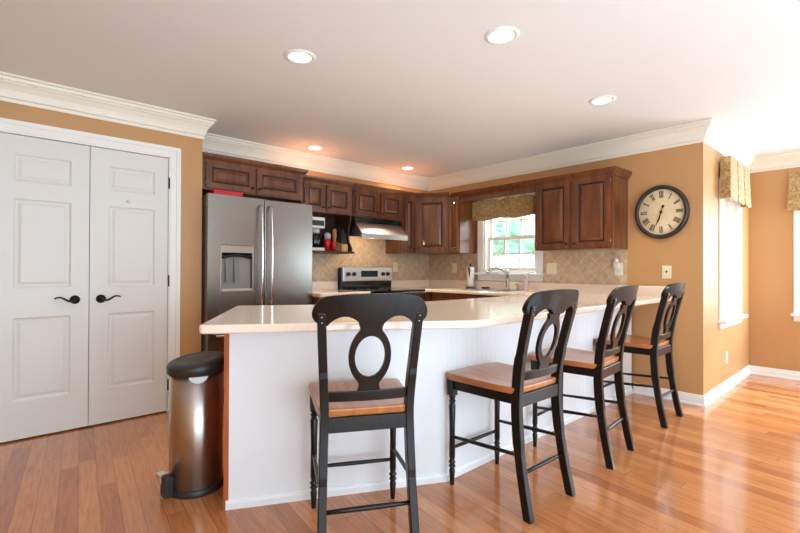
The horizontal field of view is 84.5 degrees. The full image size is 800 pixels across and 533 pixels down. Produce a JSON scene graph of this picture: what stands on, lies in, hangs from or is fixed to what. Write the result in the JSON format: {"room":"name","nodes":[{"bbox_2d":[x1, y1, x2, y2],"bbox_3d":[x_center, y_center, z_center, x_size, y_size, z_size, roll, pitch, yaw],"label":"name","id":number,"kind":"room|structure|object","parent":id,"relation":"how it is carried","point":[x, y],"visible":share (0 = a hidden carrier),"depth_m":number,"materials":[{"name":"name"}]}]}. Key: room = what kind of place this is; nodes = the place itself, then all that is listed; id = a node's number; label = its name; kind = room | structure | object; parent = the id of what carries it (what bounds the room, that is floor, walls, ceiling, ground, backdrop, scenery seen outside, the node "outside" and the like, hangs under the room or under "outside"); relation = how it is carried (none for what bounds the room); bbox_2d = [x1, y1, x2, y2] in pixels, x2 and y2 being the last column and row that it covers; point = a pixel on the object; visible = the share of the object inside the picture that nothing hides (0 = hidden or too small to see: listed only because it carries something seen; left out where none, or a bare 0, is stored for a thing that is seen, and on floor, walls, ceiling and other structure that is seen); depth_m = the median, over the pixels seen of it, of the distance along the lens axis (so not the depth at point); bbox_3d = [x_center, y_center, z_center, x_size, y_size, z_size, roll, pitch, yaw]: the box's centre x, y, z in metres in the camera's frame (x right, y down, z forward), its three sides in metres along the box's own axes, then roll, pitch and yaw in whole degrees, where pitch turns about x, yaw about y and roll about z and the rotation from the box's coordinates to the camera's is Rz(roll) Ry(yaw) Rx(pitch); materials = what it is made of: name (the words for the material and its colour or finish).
{"room":"kitchen","nodes":[
{"label":"kitchen","id":0,"kind":"room"},
{"bbox_2d":[0,101,201,356],"bbox_3d":[-3.082,-0.045,2.702,3.435,2.400,0.420,0,0,-42],"label":"wall","id":1,"kind":"structure","parent":0,"point":[191,148],"depth_m":3.60,"materials":[{"name":"brown paint"}]},
{"bbox_2d":[0,132,89,442],"bbox_3d":[-2.433,0.138,2.994,0.522,2.018,0.093,0,0,-42],"label":"door","id":2,"kind":"structure","parent":1,"relation":"in","point":[45,184],"depth_m":3.00,"materials":[{"name":"white paint"}]},
{"bbox_2d":[0,117,180,411],"bbox_3d":[-2.273,0.101,3.211,1.204,2.120,0.144,0,0,-42],"label":"door frame","id":3,"kind":"structure","parent":1,"relation":"attached to","point":[9,126],"depth_m":3.52,"materials":[{"name":"white paint"}]},
{"bbox_2d":[88,146,169,425],"bbox_3d":[-2.041,0.141,3.348,0.526,2.018,0.093,0,0,-42],"label":"door","id":4,"kind":"structure","parent":1,"relation":"in","point":[129,277],"depth_m":3.34,"materials":[{"name":"white paint"}]},
{"bbox_2d":[0,71,799,190],"bbox_3d":[1.190,-1.141,3.844,10.973,0.164,4.628,0,0,-2],"label":"trim","id":5,"kind":"structure","parent":1,"relation":"attached to","point":[17,89],"depth_m":4.15,"materials":[{"name":"beige paint"}]},
{"bbox_2d":[202,171,428,196],"bbox_3d":[-0.802,-0.023,5.139,3.415,2.400,0.150,0,0,-42],"label":"wall","id":6,"kind":"structure","parent":0,"point":[312,173],"depth_m":5.36,"materials":[{"name":"brown paint"}]},
{"bbox_2d":[202,152,308,202],"bbox_3d":[-1.421,-0.810,4.196,1.003,0.309,0.426,0,0,-42],"label":"upper cabinet","id":7,"kind":"object","parent":6,"relation":"attached to","point":[254,179],"visible":0.92,"depth_m":4.02,"materials":[{"name":"brown wood"}]},
{"bbox_2d":[296,175,354,253],"bbox_3d":[-0.848,-0.532,4.745,0.653,0.776,0.376,0,0,-42],"label":"upper cabinet","id":8,"kind":"object","parent":6,"relation":"attached to","point":[331,199],"visible":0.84,"depth_m":4.69,"materials":[{"name":"brown wood"}]},
{"bbox_2d":[312,217,324,250],"bbox_3d":[-0.917,-0.342,4.676,0.170,0.355,0.184,0,0,-42],"label":"coffee maker","id":9,"kind":"object","parent":8,"relation":"on","point":[318,222],"visible":0.62,"depth_m":4.61,"materials":[{"name":"white plastic"}]},
{"bbox_2d":[312,228,319,233],"bbox_3d":[-0.905,-0.374,4.656,0.110,0.050,0.110,0,0,-42],"label":"basket","id":10,"kind":"object","parent":9,"relation":"on","point":[314,230],"depth_m":4.61,"materials":[{"name":"grey plastic"}]},
{"bbox_2d":[324,233,330,250],"bbox_3d":[-0.781,-0.264,4.734,0.072,0.200,0.072,0,0,-42],"label":"canister","id":11,"kind":"object","parent":8,"relation":"on","point":[327,236],"visible":0.91,"depth_m":4.70,"materials":[{"name":"red ceramic"}]},
{"bbox_2d":[331,241,335,250],"bbox_3d":[-0.715,-0.218,4.739,0.052,0.110,0.051,0,0,-42],"label":"canister","id":12,"kind":"object","parent":8,"relation":"on","point":[333,243],"visible":0.83,"depth_m":4.72,"materials":[{"name":"red ceramic"}]},
{"bbox_2d":[312,250,354,253],"bbox_3d":[-0.858,-0.154,4.752,0.653,0.020,0.350,0,0,-42],"label":"shelf","id":13,"kind":"object","parent":8,"relation":"attached to","point":[313,251],"depth_m":4.73,"materials":[{"name":"brown wood"}]},
{"bbox_2d":[332,229,336,250],"bbox_3d":[-0.718,-0.288,4.817,0.060,0.250,0.059,0,0,-42],"label":"pepper mill","id":14,"kind":"object","parent":8,"relation":"on","point":[334,234],"visible":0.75,"depth_m":4.80,"materials":[{"name":"beige wood"}]},
{"bbox_2d":[334,227,347,251],"bbox_3d":[-0.659,-0.303,4.867,0.076,0.281,0.174,0,0,-42],"label":"knife block","id":15,"kind":"object","parent":8,"relation":"on","point":[341,244],"visible":0.91,"depth_m":4.83,"materials":[{"name":"brown wood"}]},
{"bbox_2d":[312,236,428,281],"bbox_3d":[-0.393,-0.130,5.401,2.142,0.820,0.008,0,0,-42],"label":"backsplash","id":16,"kind":"structure","parent":6,"relation":"attached to","point":[369,252],"depth_m":5.41,"materials":[{"name":"tile"}]},
{"bbox_2d":[393,262,396,271],"bbox_3d":[-0.061,0.007,5.687,0.075,0.120,0.010,0,0,-42],"label":"outlet plate","id":17,"kind":"object","parent":16,"relation":"attached to","point":[394,263],"visible":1,"depth_m":5.68,"materials":[{"name":"beige plastic"}]},
{"bbox_2d":[351,183,404,220],"bbox_3d":[-0.337,-0.736,5.205,0.735,0.359,0.376,0,0,-42],"label":"upper cabinet","id":18,"kind":"object","parent":6,"relation":"attached to","point":[369,201],"visible":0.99,"depth_m":5.05,"materials":[{"name":"brown wood"}]},
{"bbox_2d":[349,216,407,240],"bbox_3d":[-0.311,-0.430,5.154,0.680,0.248,0.456,0,0,-42],"label":"range hood","id":19,"kind":"object","parent":6,"relation":"attached to","point":[364,227],"visible":0.96,"depth_m":4.99,"materials":[{"name":"silver metal"}]},
{"bbox_2d":[386,191,415,253],"bbox_3d":[0.013,-0.538,5.520,0.200,0.749,0.376,0,0,-42],"label":"upper cabinet","id":20,"kind":"object","parent":6,"relation":"attached to","point":[407,223],"visible":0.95,"depth_m":5.41,"materials":[{"name":"brown wood"}]},
{"bbox_2d":[0,0,799,177],"bbox_3d":[1.131,-1.306,1.782,8.650,0.140,7.730,0,0,-42],"label":"ceiling","id":21,"kind":"structure","parent":0,"point":[390,84],"depth_m":2.72,"materials":[{"name":"white paint"}]},
{"bbox_2d":[284,49,315,63],"bbox_3d":[-0.589,-1.278,2.595,0.186,0.096,0.186,0,0,-42],"label":"recessed light","id":22,"kind":"object","parent":21,"relation":"in","point":[298,56],"visible":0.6,"depth_m":2.63,"materials":[{"name":"white paint"}]},
{"bbox_2d":[306,145,323,149],"bbox_3d":[-0.877,-1.268,4.543,0.186,0.096,0.186,0,0,-42],"label":"recessed light","id":23,"kind":"object","parent":21,"relation":"in","point":[311,147],"visible":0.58,"depth_m":4.56,"materials":[{"name":"white paint"}]},
{"bbox_2d":[400,166,414,169],"bbox_3d":[0.091,-1.259,5.441,0.186,0.096,0.186,0,0,-42],"label":"recessed light","id":24,"kind":"object","parent":21,"relation":"in","point":[403,167],"visible":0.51,"depth_m":5.48,"materials":[{"name":"white paint"}]},
{"bbox_2d":[484,26,519,44],"bbox_3d":[0.545,-1.276,2.351,0.186,0.096,0.186,0,0,-42],"label":"recessed light","id":25,"kind":"object","parent":21,"relation":"in","point":[500,35],"visible":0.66,"depth_m":2.38,"materials":[{"name":"white paint"}]},
{"bbox_2d":[589,95,615,104],"bbox_3d":[1.491,-1.267,3.243,0.186,0.096,0.186,0,0,-42],"label":"recessed light","id":26,"kind":"object","parent":21,"relation":"in","point":[600,100],"visible":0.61,"depth_m":3.27,"materials":[{"name":"white paint"}]},
{"bbox_2d":[0,374,799,532],"bbox_3d":[1.123,1.214,1.768,8.650,0.100,7.730,0,0,-42],"label":"floor","id":27,"kind":"structure","parent":0,"point":[731,464],"depth_m":2.34,"materials":[{"name":"brown wood"}]},
{"bbox_2d":[156,351,223,499],"bbox_3d":[-1.074,0.814,2.315,0.288,0.692,0.305,0,0,-1],"label":"pedal bin","id":28,"kind":"object","parent":27,"relation":"on","point":[195,379],"visible":0.98,"depth_m":2.21,"materials":[{"name":"grey metal"}]},
{"bbox_2d":[201,193,312,403],"bbox_3d":[-1.364,0.283,4.114,0.988,1.772,0.579,0,0,-42],"label":"fridge","id":29,"kind":"object","parent":27,"relation":"on","point":[255,251],"visible":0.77,"depth_m":3.88,"materials":[{"name":"grey metal"}]},
{"bbox_2d":[206,189,242,196],"bbox_3d":[-1.541,-0.629,3.862,0.250,0.045,0.200,0,0,-42],"label":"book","id":30,"kind":"object","parent":29,"relation":"on","point":[214,191],"visible":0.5,"depth_m":3.78,"materials":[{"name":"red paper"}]},
{"bbox_2d":[312,297,322,304],"bbox_3d":[-0.743,0.737,4.633,0.605,0.874,0.656,0,0,-42],"label":"base cabinet","id":31,"kind":"object","parent":27,"relation":"on","point":[315,300],"visible":0.02,"depth_m":4.27,"materials":[{"name":"brown wood"}]},
{"bbox_2d":[312,281,370,296],"bbox_3d":[-0.747,0.234,4.643,0.617,0.129,0.641,0,0,-42],"label":"countertop","id":32,"kind":"structure","parent":31,"relation":"on","point":[319,289],"depth_m":4.78,"materials":[{"name":"beige stone"}]},
{"bbox_2d":[309,293,427,532],"bbox_3d":[-0.166,0.632,1.924,0.452,1.057,0.574,0,0,-13],"label":"bar stool","id":33,"kind":"object","parent":27,"relation":"on","point":[373,402],"visible":1,"depth_m":1.75,"materials":[{"name":"brown wood"}]},
{"bbox_2d":[338,267,424,299],"bbox_3d":[-0.202,0.564,5.071,0.762,1.110,0.710,0,0,-42],"label":"stove","id":34,"kind":"object","parent":27,"relation":"on","point":[372,279],"visible":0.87,"depth_m":5.17,"materials":[{"name":"grey metal"}]},
{"bbox_2d":[341,287,424,292],"bbox_3d":[-0.194,0.272,5.065,0.762,0.023,0.612,0,0,-42],"label":"cooktop","id":35,"kind":"object","parent":34,"relation":"in","point":[372,289],"depth_m":4.98,"materials":[{"name":"black glass"}]},
{"bbox_2d":[223,308,632,510],"bbox_3d":[0.610,0.734,3.194,3.631,0.873,0.940,0,0,-34],"label":"peninsula base","id":36,"kind":"object","parent":27,"relation":"on","point":[268,376],"visible":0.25,"depth_m":2.28,"materials":[{"name":"white wood"}]},
{"bbox_2d":[199,280,671,333],"bbox_3d":[0.001,0.231,3.732,3.784,0.129,2.996,0,0,-42],"label":"countertop","id":37,"kind":"structure","parent":36,"relation":"on","point":[506,309],"depth_m":2.49,"materials":[{"name":"beige stone"}]},
{"bbox_2d":[466,263,474,288],"bbox_3d":[0.873,0.114,5.441,0.128,0.313,0.128,0,0,-42],"label":"paper towel holder","id":38,"kind":"object","parent":37,"relation":"on","point":[470,270],"visible":0.95,"depth_m":5.40,"materials":[{"name":"white paper"}]},
{"bbox_2d":[455,288,527,292],"bbox_3d":[1.028,0.348,4.908,0.430,0.173,0.730,0,0,-42],"label":"sink","id":39,"kind":"object","parent":37,"relation":"in","point":[474,289],"visible":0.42,"depth_m":4.93,"materials":[{"name":"silver metal"}]},
{"bbox_2d":[486,267,509,289],"bbox_3d":[1.121,0.137,5.029,0.292,0.264,0.060,0,0,-12],"label":"tap","id":40,"kind":"object","parent":37,"relation":"on","point":[493,268],"visible":0.99,"depth_m":5.03,"materials":[{"name":"grey metal"}]},
{"bbox_2d":[505,278,509,289],"bbox_3d":[1.234,0.199,5.054,0.060,0.140,0.060,0,0,-42],"label":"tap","id":41,"kind":"object","parent":37,"relation":"on","point":[507,279],"depth_m":5.04,"materials":[{"name":"grey metal"}]},
{"bbox_2d":[523,274,528,290],"bbox_3d":[1.402,0.175,4.895,0.058,0.188,0.055,0,0,-42],"label":"soap bottle","id":42,"kind":"object","parent":37,"relation":"on","point":[526,282],"visible":0.92,"depth_m":4.88,"materials":[{"name":"pink plastic"}]},
{"bbox_2d":[424,292,431,301],"bbox_3d":[0.325,0.747,5.626,0.758,0.874,0.610,0,0,-42],"label":"base cabinet","id":43,"kind":"object","parent":27,"relation":"on","point":[427,294],"visible":0.02,"depth_m":5.22,"materials":[{"name":"brown wood"}]},
{"bbox_2d":[431,292,501,300],"bbox_3d":[1.039,0.745,4.917,0.646,0.874,1.360,0,0,-42],"label":"base cabinet","id":44,"kind":"object","parent":27,"relation":"on","point":[435,296],"visible":0.06,"depth_m":4.98,"materials":[{"name":"brown wood"}]},
{"bbox_2d":[447,289,578,523],"bbox_3d":[0.592,0.637,2.294,0.452,1.057,0.574,0,0,-41],"label":"bar stool","id":45,"kind":"object","parent":27,"relation":"on","point":[497,381],"visible":1,"depth_m":2.18,"materials":[{"name":"brown wood"}]},
{"bbox_2d":[530,285,638,469],"bbox_3d":[1.196,0.642,2.833,0.574,1.057,0.452,0,0,44],"label":"bar stool","id":46,"kind":"object","parent":27,"relation":"on","point":[602,363],"visible":0.88,"depth_m":2.68,"materials":[{"name":"brown wood"}]},
{"bbox_2d":[596,282,685,428],"bbox_3d":[1.921,0.648,3.496,0.452,1.057,0.574,1,0,-43],"label":"bar stool","id":47,"kind":"object","parent":27,"relation":"on","point":[658,344],"visible":0.8,"depth_m":3.33,"materials":[{"name":"brown wood"}]},
{"bbox_2d":[429,142,707,394],"bbox_3d":[1.542,-0.016,4.975,0.150,2.400,3.230,0,0,-42],"label":"wall","id":48,"kind":"structure","parent":0,"point":[684,168],"depth_m":3.88,"materials":[{"name":"brown paint"}]},
{"bbox_2d":[411,192,452,254],"bbox_3d":[0.404,-0.535,5.663,0.624,0.749,0.682,0,0,-42],"label":"upper cabinet","id":49,"kind":"object","parent":48,"relation":"attached to","point":[431,208],"visible":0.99,"depth_m":5.43,"materials":[{"name":"brown wood"}]},
{"bbox_2d":[449,195,476,253],"bbox_3d":[0.768,-0.518,5.447,0.376,0.715,0.165,0,0,-42],"label":"upper cabinet","id":50,"kind":"object","parent":48,"relation":"attached to","point":[462,229],"visible":0.96,"depth_m":5.36,"materials":[{"name":"brown wood"}]},
{"bbox_2d":[450,180,534,202],"bbox_3d":[1.009,-0.830,4.956,0.058,0.124,1.128,0,0,-42],"label":"window header","id":51,"kind":"object","parent":50,"relation":"attached to","point":[523,187],"visible":0.97,"depth_m":4.88,"materials":[{"name":"brown wood"}]},
{"bbox_2d":[474,192,544,281],"bbox_3d":[1.308,-0.357,5.188,0.218,1.048,0.930,0,0,-42],"label":"window","id":52,"kind":"structure","parent":48,"relation":"in","point":[486,237],"depth_m":5.28,"materials":[{"name":"white paint"}]},
{"bbox_2d":[472,194,534,220],"bbox_3d":[1.194,-0.678,5.167,0.080,0.257,0.864,0,0,-42],"label":"window valance","id":53,"kind":"object","parent":52,"relation":"attached to","point":[522,205],"visible":0.91,"depth_m":5.10,"materials":[{"name":"fabric"}]},
{"bbox_2d":[429,249,626,284],"bbox_3d":[1.278,0.054,5.150,0.008,0.460,2.617,0,0,-42],"label":"backsplash","id":54,"kind":"structure","parent":48,"relation":"attached to","point":[587,266],"depth_m":4.61,"materials":[{"name":"tile"}]},
{"bbox_2d":[452,263,456,272],"bbox_3d":[0.711,0.021,5.767,0.010,0.120,0.075,0,0,-42],"label":"outlet plate","id":55,"kind":"object","parent":54,"relation":"attached to","point":[454,266],"visible":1,"depth_m":5.76,"materials":[{"name":"beige plastic"}]},
{"bbox_2d":[547,263,556,273],"bbox_3d":[1.632,0.022,4.739,0.016,0.120,0.118,0,0,-42],"label":"switch plate","id":56,"kind":"object","parent":54,"relation":"attached to","point":[551,267],"visible":1,"depth_m":4.74,"materials":[{"name":"beige plastic"}]},
{"bbox_2d":[615,263,622,275],"bbox_3d":[2.099,0.027,4.225,0.010,0.120,0.075,0,0,-42],"label":"outlet plate","id":57,"kind":"object","parent":54,"relation":"attached to","point":[618,271],"visible":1,"depth_m":4.21,"materials":[{"name":"white plastic"}]},
{"bbox_2d":[613,258,619,267],"bbox_3d":[2.076,-0.032,4.217,0.043,0.097,0.052,0,0,-42],"label":"plug","id":58,"kind":"object","parent":57,"relation":"attached to","point":[616,264],"visible":1,"depth_m":4.20,"materials":[{"name":"white plastic"}]},
{"bbox_2d":[533,166,631,250],"bbox_3d":[1.775,-0.528,4.329,0.376,0.729,0.823,0,0,-42],"label":"upper cabinet","id":59,"kind":"object","parent":48,"relation":"attached to","point":[583,210],"visible":1,"depth_m":4.16,"materials":[{"name":"brown wood"}]},
{"bbox_2d":[635,185,689,238],"bbox_3d":[2.339,-0.487,3.941,0.056,0.479,0.436,0,0,-42],"label":"wall clock","id":60,"kind":"object","parent":48,"relation":"attached to","point":[662,211],"visible":1,"depth_m":3.93,"materials":[{"name":"brown metal"}]},
{"bbox_2d":[662,266,670,278],"bbox_3d":[2.377,0.051,3.923,0.016,0.115,0.074,0,0,-42],"label":"light switch","id":61,"kind":"object","parent":48,"relation":"attached to","point":[666,270],"visible":1,"depth_m":3.92,"materials":[{"name":"beige plastic"}]},
{"bbox_2d":[633,365,799,406],"bbox_3d":[4.462,1.137,2.938,1.822,0.090,4.800,0,0,-42],"label":"baseboard","id":62,"kind":"structure","parent":48,"relation":"attached to","point":[711,396],"depth_m":4.10,"materials":[{"name":"white paint"}]},
{"bbox_2d":[708,146,748,391],"bbox_3d":[3.297,-0.013,4.483,1.800,2.400,0.150,0,0,-42],"label":"wall","id":63,"kind":"structure","parent":0,"point":[734,339],"depth_m":4.06,"materials":[{"name":"brown paint"}]},
{"bbox_2d":[725,351,727,363],"bbox_3d":[3.147,0.875,4.238,0.075,0.120,0.010,0,0,-42],"label":"outlet plate","id":64,"kind":"object","parent":63,"relation":"attached to","point":[726,352],"visible":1,"depth_m":4.22,"materials":[{"name":"white plastic"}]},
{"bbox_2d":[718,170,747,329],"bbox_3d":[3.235,-0.150,4.382,0.910,1.466,0.218,0,0,-42],"label":"window","id":65,"kind":"structure","parent":63,"relation":"in","point":[723,323],"depth_m":4.59,"materials":[{"name":"white paint"}]},
{"bbox_2d":[723,198,735,314],"bbox_3d":[3.244,-0.160,4.372,0.680,1.264,0.033,0,0,-42],"label":"window blind","id":66,"kind":"object","parent":65,"relation":"attached to","point":[729,303],"visible":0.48,"depth_m":4.44,"materials":[{"name":"white plastic"}]},
{"bbox_2d":[720,156,750,207],"bbox_3d":[3.269,-0.796,4.268,0.883,0.407,0.096,0,0,-42],"label":"window valance","id":67,"kind":"object","parent":65,"relation":"attached to","point":[734,177],"visible":1,"depth_m":4.04,"materials":[{"name":"fabric"}]},
{"bbox_2d":[749,167,799,371],"bbox_3d":[5.383,-0.012,3.400,0.150,2.400,4.250,0,0,-42],"label":"wall","id":68,"kind":"structure","parent":0,"point":[774,334],"depth_m":4.78,"materials":[{"name":"brown paint"}]},
{"bbox_2d":[791,210,799,321],"bbox_3d":[4.605,-0.152,4.214,0.218,1.456,1.280,0,0,-42],"label":"window","id":69,"kind":"structure","parent":68,"relation":"in","point":[796,314],"depth_m":4.62,"materials":[{"name":"white paint"}]},
{"bbox_2d":[787,171,799,210],"bbox_3d":[4.538,-0.777,4.142,0.083,0.417,1.342,0,0,-42],"label":"window valance","id":70,"kind":"object","parent":69,"relation":"attached to","point":[794,178],"visible":1,"depth_m":4.58,"materials":[{"name":"fabric"}]},
{"label":"outside","id":71,"kind":"structure","parent":0,"visible":0},
{"bbox_3d":[9.857,1.663,22.327,35.450,0.200,70.000,0,0,-42],"label":"lawn","id":72,"kind":"structure","parent":71,"visible":0},
{"bbox_2d":[493,218,510,260],"bbox_3d":[3.172,-1.019,19.658,3.513,5.097,3.598,0,0,6],"label":"tree","id":73,"kind":"object","parent":72,"relation":"on","point":[499,228],"visible":0.03,"depth_m":18.72,"materials":[{"name":"green plant"}]},
{"bbox_2d":[492,254,533,266],"bbox_3d":[3.741,0.564,12.316,0.050,1.840,7.500,0,0,-42],"label":"picket fence","id":74,"kind":"object","parent":72,"relation":"on","point":[510,260],"visible":0.06,"depth_m":12.78,"materials":[{"name":"white paint"}]},
{"bbox_2d":[498,217,530,266],"bbox_3d":[6.107,-1.880,24.280,4.355,6.890,4.775,0,0,-42],"label":"tree","id":75,"kind":"object","parent":72,"relation":"on","point":[514,244],"visible":0.03,"depth_m":23.22,"materials":[{"name":"green plant"}]},
{"bbox_2d":[508,214,534,254],"bbox_3d":[6.356,-0.962,16.862,4.160,4.971,3.026,0,0,-3],"label":"tree","id":76,"kind":"object","parent":72,"relation":"on","point":[514,227],"visible":0.06,"depth_m":16.21,"materials":[{"name":"green plant"}]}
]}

